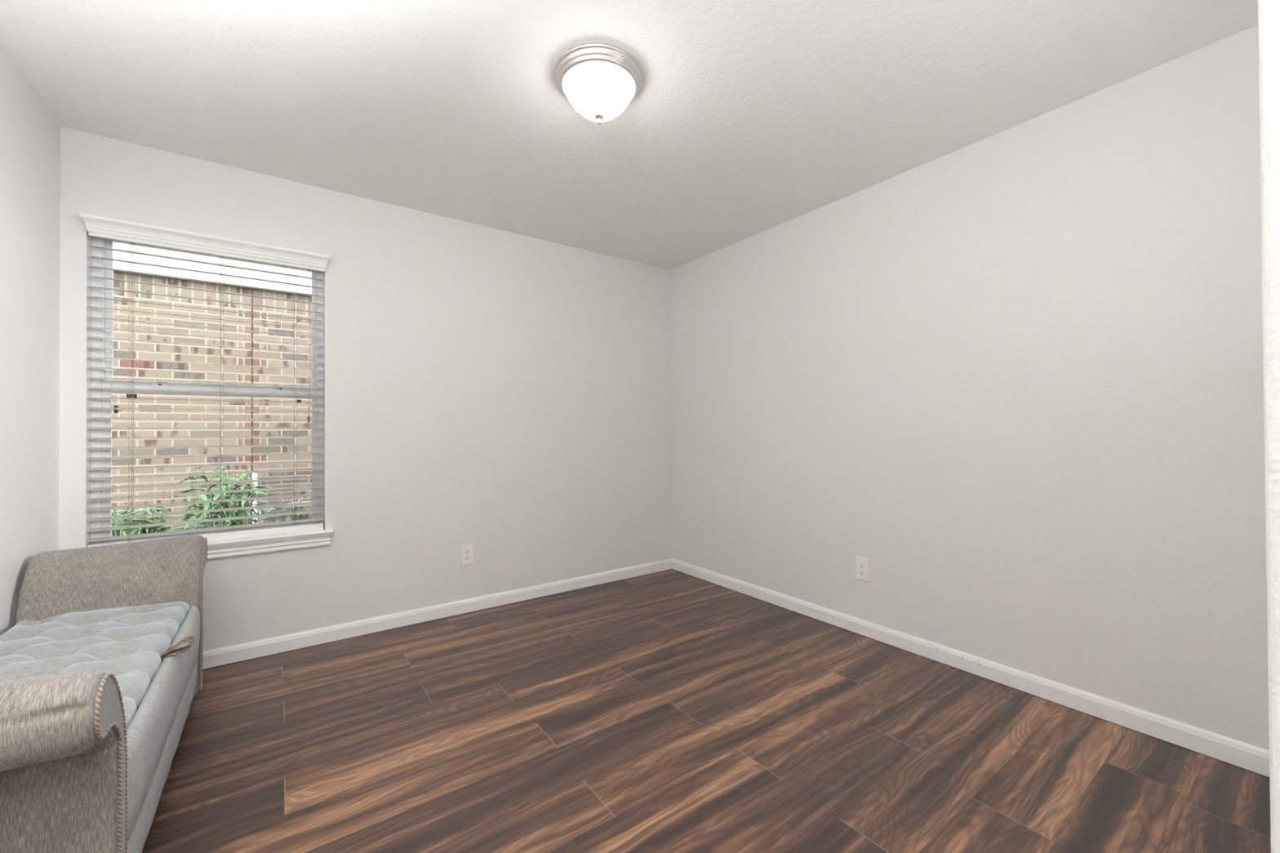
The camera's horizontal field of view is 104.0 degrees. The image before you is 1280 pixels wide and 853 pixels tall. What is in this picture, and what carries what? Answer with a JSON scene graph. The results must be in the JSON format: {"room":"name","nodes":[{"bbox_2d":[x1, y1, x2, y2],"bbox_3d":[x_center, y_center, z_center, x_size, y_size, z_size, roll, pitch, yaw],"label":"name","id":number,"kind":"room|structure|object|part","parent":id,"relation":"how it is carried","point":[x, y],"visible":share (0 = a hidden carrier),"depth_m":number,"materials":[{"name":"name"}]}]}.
{"room":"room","nodes":[
{"label":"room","id":0,"kind":"room"},
{"bbox_2d":[0,42,60,635],"bbox_3d":[-1.580,-0.079,0.758,0.150,2.440,3.260,0,-1,-36],"label":"wall","id":1,"kind":"structure","parent":0,"point":[30,135],"depth_m":1.85,"materials":[{"name":"paint"}]},
{"bbox_2d":[58,126,672,651],"bbox_3d":[-1.159,-0.062,3.153,3.626,2.440,0.140,0,-1,-36],"label":"wall","id":2,"kind":"structure","parent":0,"point":[506,394],"depth_m":2.99,"materials":[{"name":"paint"}]},
{"bbox_2d":[90,237,333,559],"bbox_3d":[-2.082,-0.125,2.468,0.958,1.525,0.175,0,-1,-36],"label":"window","id":3,"kind":"structure","parent":2,"relation":"in","point":[295,540],"depth_m":2.40,"materials":[{"name":"white plastic"}]},
{"bbox_2d":[80,213,329,546],"bbox_3d":[-2.050,-0.179,2.438,0.910,1.465,0.110,0,-1,-36],"label":"blind","id":4,"kind":"object","parent":3,"relation":"attached to","point":[98,227],"visible":0.99,"depth_m":2.40,"materials":[{"name":"white paint"}]},
{"bbox_3d":[-2.317,-0.148,2.280,0.012,1.388,0.055,0,-1,-36],"label":"ladder cord","id":5,"kind":"part","parent":4,"relation":"part of","materials":[{"name":"white fabric"}]},
{"bbox_3d":[-2.066,0.536,2.448,0.868,0.035,0.056,0,-1,-36],"label":"rail","id":6,"kind":"part","parent":4,"relation":"part of","materials":[{"name":"white paint"}]},
{"bbox_3d":[-2.060,-0.148,2.464,0.012,1.388,0.055,0,-1,-36],"label":"ladder cord","id":7,"kind":"part","parent":4,"relation":"part of","materials":[{"name":"white fabric"}]},
{"bbox_3d":[-1.818,-0.148,2.638,0.012,1.388,0.055,0,-1,-36],"label":"ladder cord","id":8,"kind":"part","parent":4,"relation":"part of","materials":[{"name":"white fabric"}]},
{"bbox_3d":[-1.753,-0.415,2.649,0.013,0.855,0.010,0,-1,-36],"label":"lift cord","id":9,"kind":"part","parent":4,"relation":"part of","materials":[{"name":"white fabric"}]},
{"bbox_3d":[-2.102,0.167,2.501,0.811,0.754,0.025,0,-1,-36],"label":"sash","id":10,"kind":"part","parent":3,"relation":"part of","materials":[{"name":"clear glass"}]},
{"bbox_3d":[-2.121,-0.519,2.527,0.807,0.704,0.024,0,-1,-36],"label":"sash","id":11,"kind":"part","parent":3,"relation":"part of","materials":[{"name":"clear glass"}]},
{"bbox_3d":[-2.060,0.562,2.437,0.958,0.018,0.111,0,-1,-36],"label":"sill","id":12,"kind":"part","parent":3,"relation":"part of","materials":[{"name":"white paint"}]},
{"bbox_2d":[202,558,672,669],"bbox_3d":[-1.096,1.116,3.090,3.356,0.082,0.013,0,-1,-36],"label":"baseboard","id":13,"kind":"structure","parent":2,"relation":"attached to","point":[214,658],"depth_m":2.90,"materials":[{"name":"white paint"}]},
{"bbox_2d":[460,543,473,565],"bbox_3d":[-1.075,0.798,3.111,0.080,0.125,0.008,0,-1,-36],"label":"power outlet","id":14,"kind":"object","parent":2,"relation":"attached to","point":[466,550],"visible":1,"depth_m":3.11,"materials":[{"name":"plastic"}]},
{"bbox_2d":[464,555,470,559],"bbox_3d":[-1.073,0.818,3.109,0.033,0.027,0.002,0,-1,-36],"label":"receptacle","id":15,"kind":"object","parent":14,"relation":"attached to","point":[466,557],"depth_m":3.11,"materials":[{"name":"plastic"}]},
{"bbox_2d":[464,549,470,554],"bbox_3d":[-1.073,0.779,3.109,0.033,0.027,0.002,0,-1,-36],"label":"receptacle","id":16,"kind":"object","parent":14,"relation":"attached to","point":[466,551],"depth_m":3.11,"materials":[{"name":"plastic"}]},
{"bbox_2d":[0,0,1257,270],"bbox_3d":[-0.153,-1.356,0.813,4.720,0.100,5.140,0,-1,-36],"label":"ceiling","id":17,"kind":"structure","parent":0,"point":[747,118],"depth_m":1.91,"materials":[{"name":"paint"}]},
{"bbox_2d":[553,42,644,124],"bbox_3d":[-0.151,-1.208,1.850,0.332,0.180,0.332,0,-1,-36],"label":"flush ceiling light","id":18,"kind":"object","parent":17,"relation":"attached to","point":[600,80],"visible":1,"depth_m":1.77,"materials":[{"name":"white glass"}]},
{"bbox_3d":[-0.151,-1.206,1.850,0.257,0.124,0.257,0,-1,-36],"label":"lamp shade","id":19,"kind":"part","parent":18,"relation":"part of","materials":[{"name":"white glass"}]},
{"bbox_2d":[142,568,1271,852],"bbox_3d":[-0.136,1.149,0.771,4.500,0.030,4.900,0,-1,-36],"label":"floor","id":20,"kind":"structure","parent":0,"point":[669,711],"depth_m":1.76,"materials":[{"name":"brown wood"}]},
{"bbox_2d":[0,535,207,852],"bbox_3d":[-1.632,0.805,1.437,0.521,0.684,1.661,0,-1,-36],"label":"storage bench","id":21,"kind":"object","parent":20,"relation":"on","point":[101,660],"visible":1,"depth_m":1.35,"materials":[{"name":"fabric"}]},
{"bbox_3d":[-1.255,0.771,0.869,0.505,0.629,0.242,0,-1,-28],"label":"arm","id":22,"kind":"part","parent":21,"relation":"part of","materials":[{"name":"fabric"}]},
{"bbox_3d":[-1.660,0.707,1.418,0.447,0.096,1.176,0,-1,-36],"label":"lid","id":23,"kind":"part","parent":21,"relation":"part of","materials":[{"name":"fabric"}]},
{"bbox_3d":[-1.049,0.773,0.984,0.016,0.594,0.214,0,-1,-36],"label":"panel","id":24,"kind":"part","parent":21,"relation":"part of","materials":[{"name":"fabric"}]},
{"bbox_3d":[-2.049,0.784,1.976,0.505,0.629,0.242,0,-1,-43],"label":"arm","id":25,"kind":"part","parent":21,"relation":"part of","materials":[{"name":"fabric"}]},
{"bbox_3d":[-1.042,0.773,0.988,0.008,0.601,0.219,0,-1,-36],"label":"cord trim","id":26,"kind":"part","parent":21,"relation":"part of","materials":[{"name":"beige fabric"}]},
{"bbox_3d":[-1.875,0.786,2.135,0.016,0.594,0.214,0,-1,-36],"label":"panel","id":27,"kind":"part","parent":21,"relation":"part of","materials":[{"name":"fabric"}]},
{"bbox_3d":[-1.869,0.786,2.140,0.008,0.601,0.219,0,-1,-36],"label":"cord trim","id":28,"kind":"part","parent":21,"relation":"part of","materials":[{"name":"grey fabric"}]},
{"bbox_2d":[671,24,1269,751],"bbox_3d":[1.256,-0.078,2.793,0.120,2.440,3.260,0,-1,-36],"label":"wall","id":29,"kind":"structure","parent":0,"point":[1015,374],"depth_m":2.13,"materials":[{"name":"paint"}]},
{"bbox_2d":[855,555,869,582],"bbox_3d":[1.217,0.781,2.738,0.008,0.125,0.080,0,-1,-36],"label":"power outlet","id":30,"kind":"object","parent":29,"relation":"attached to","point":[862,564],"visible":1,"depth_m":2.73,"materials":[{"name":"plastic"}]},
{"bbox_2d":[858,569,864,575],"bbox_3d":[1.215,0.800,2.736,0.002,0.027,0.033,0,-1,-36],"label":"receptacle","id":31,"kind":"object","parent":30,"relation":"attached to","point":[861,572],"depth_m":2.74,"materials":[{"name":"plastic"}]},
{"bbox_2d":[858,562,864,568],"bbox_3d":[1.214,0.761,2.737,0.002,0.027,0.033,0,-1,-36],"label":"receptacle","id":32,"kind":"object","parent":30,"relation":"attached to","point":[861,565],"depth_m":2.74,"materials":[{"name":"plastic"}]},
{"bbox_2d":[671,559,1269,777],"bbox_3d":[1.177,1.101,2.788,0.013,0.082,3.127,0,-1,-36],"label":"baseboard","id":33,"kind":"structure","parent":29,"relation":"attached to","point":[1250,757],"depth_m":2.11,"materials":[{"name":"white paint"}]},
{"bbox_2d":[1257,0,1279,852],"bbox_3d":[0.759,-0.094,0.504,3.356,2.440,0.120,0,-1,-36],"label":"wall","id":34,"kind":"structure","parent":0,"point":[1268,11],"depth_m":0.31,"materials":[{"name":"paint"}]},
{"label":"outside","id":35,"kind":"structure","parent":0,"visible":0},
{"bbox_3d":[-3.149,1.412,5.400,11.000,0.150,5.860,0,-1,-36],"label":"ground","id":36,"kind":"structure","parent":35,"visible":0},
{"bbox_2d":[111,510,144,536],"bbox_3d":[-3.092,0.893,2.805,0.334,0.847,0.436,-1,-1,38],"label":"feathery plant","id":37,"kind":"object","parent":36,"relation":"on","point":[121,532],"visible":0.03,"depth_m":2.88,"materials":[{"name":"green plant"}]},
{"bbox_2d":[111,502,173,536],"bbox_3d":[-3.474,0.920,3.450,0.378,0.808,0.410,0,0,18],"label":"feathery plant","id":38,"kind":"object","parent":36,"relation":"on","point":[147,520],"visible":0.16,"depth_m":3.44,"materials":[{"name":"green plant"}]},
{"bbox_2d":[168,514,239,531],"bbox_3d":[-2.657,0.931,3.029,0.445,0.769,0.339,0,-1,-36],"label":"feathery plant","id":39,"kind":"object","parent":36,"relation":"on","point":[197,524],"visible":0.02,"depth_m":3.04,"materials":[{"name":"green plant"}]},
{"bbox_2d":[111,242,311,532],"bbox_3d":[-2.858,-0.768,4.995,10.400,4.200,1.700,0,-1,-36],"label":"neighboring house","id":40,"kind":"structure","parent":36,"relation":"on","point":[118,314],"depth_m":4.08,"materials":[{"name":"brick"}]},
{"bbox_2d":[168,463,279,528],"bbox_3d":[-3.090,0.796,3.780,0.650,1.056,0.465,0,0,-17],"label":"leafy shrub","id":41,"kind":"object","parent":36,"relation":"on","point":[226,487],"visible":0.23,"depth_m":3.72,"materials":[{"name":"green plant"}]},
{"bbox_2d":[252,473,257,524],"bbox_3d":[-3.211,0.851,4.168,0.042,0.953,0.042,0,-1,-36],"label":"vent pipe","id":42,"kind":"object","parent":36,"relation":"on","point":[255,477],"visible":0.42,"depth_m":4.16,"materials":[{"name":"plastic"}]},
{"bbox_2d":[256,497,311,523],"bbox_3d":[-2.345,0.898,3.423,0.506,0.839,0.304,0,-1,-27],"label":"flowering shrub","id":43,"kind":"object","parent":36,"relation":"on","point":[266,510],"visible":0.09,"depth_m":3.35,"materials":[{"name":"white plant"}]}
]}

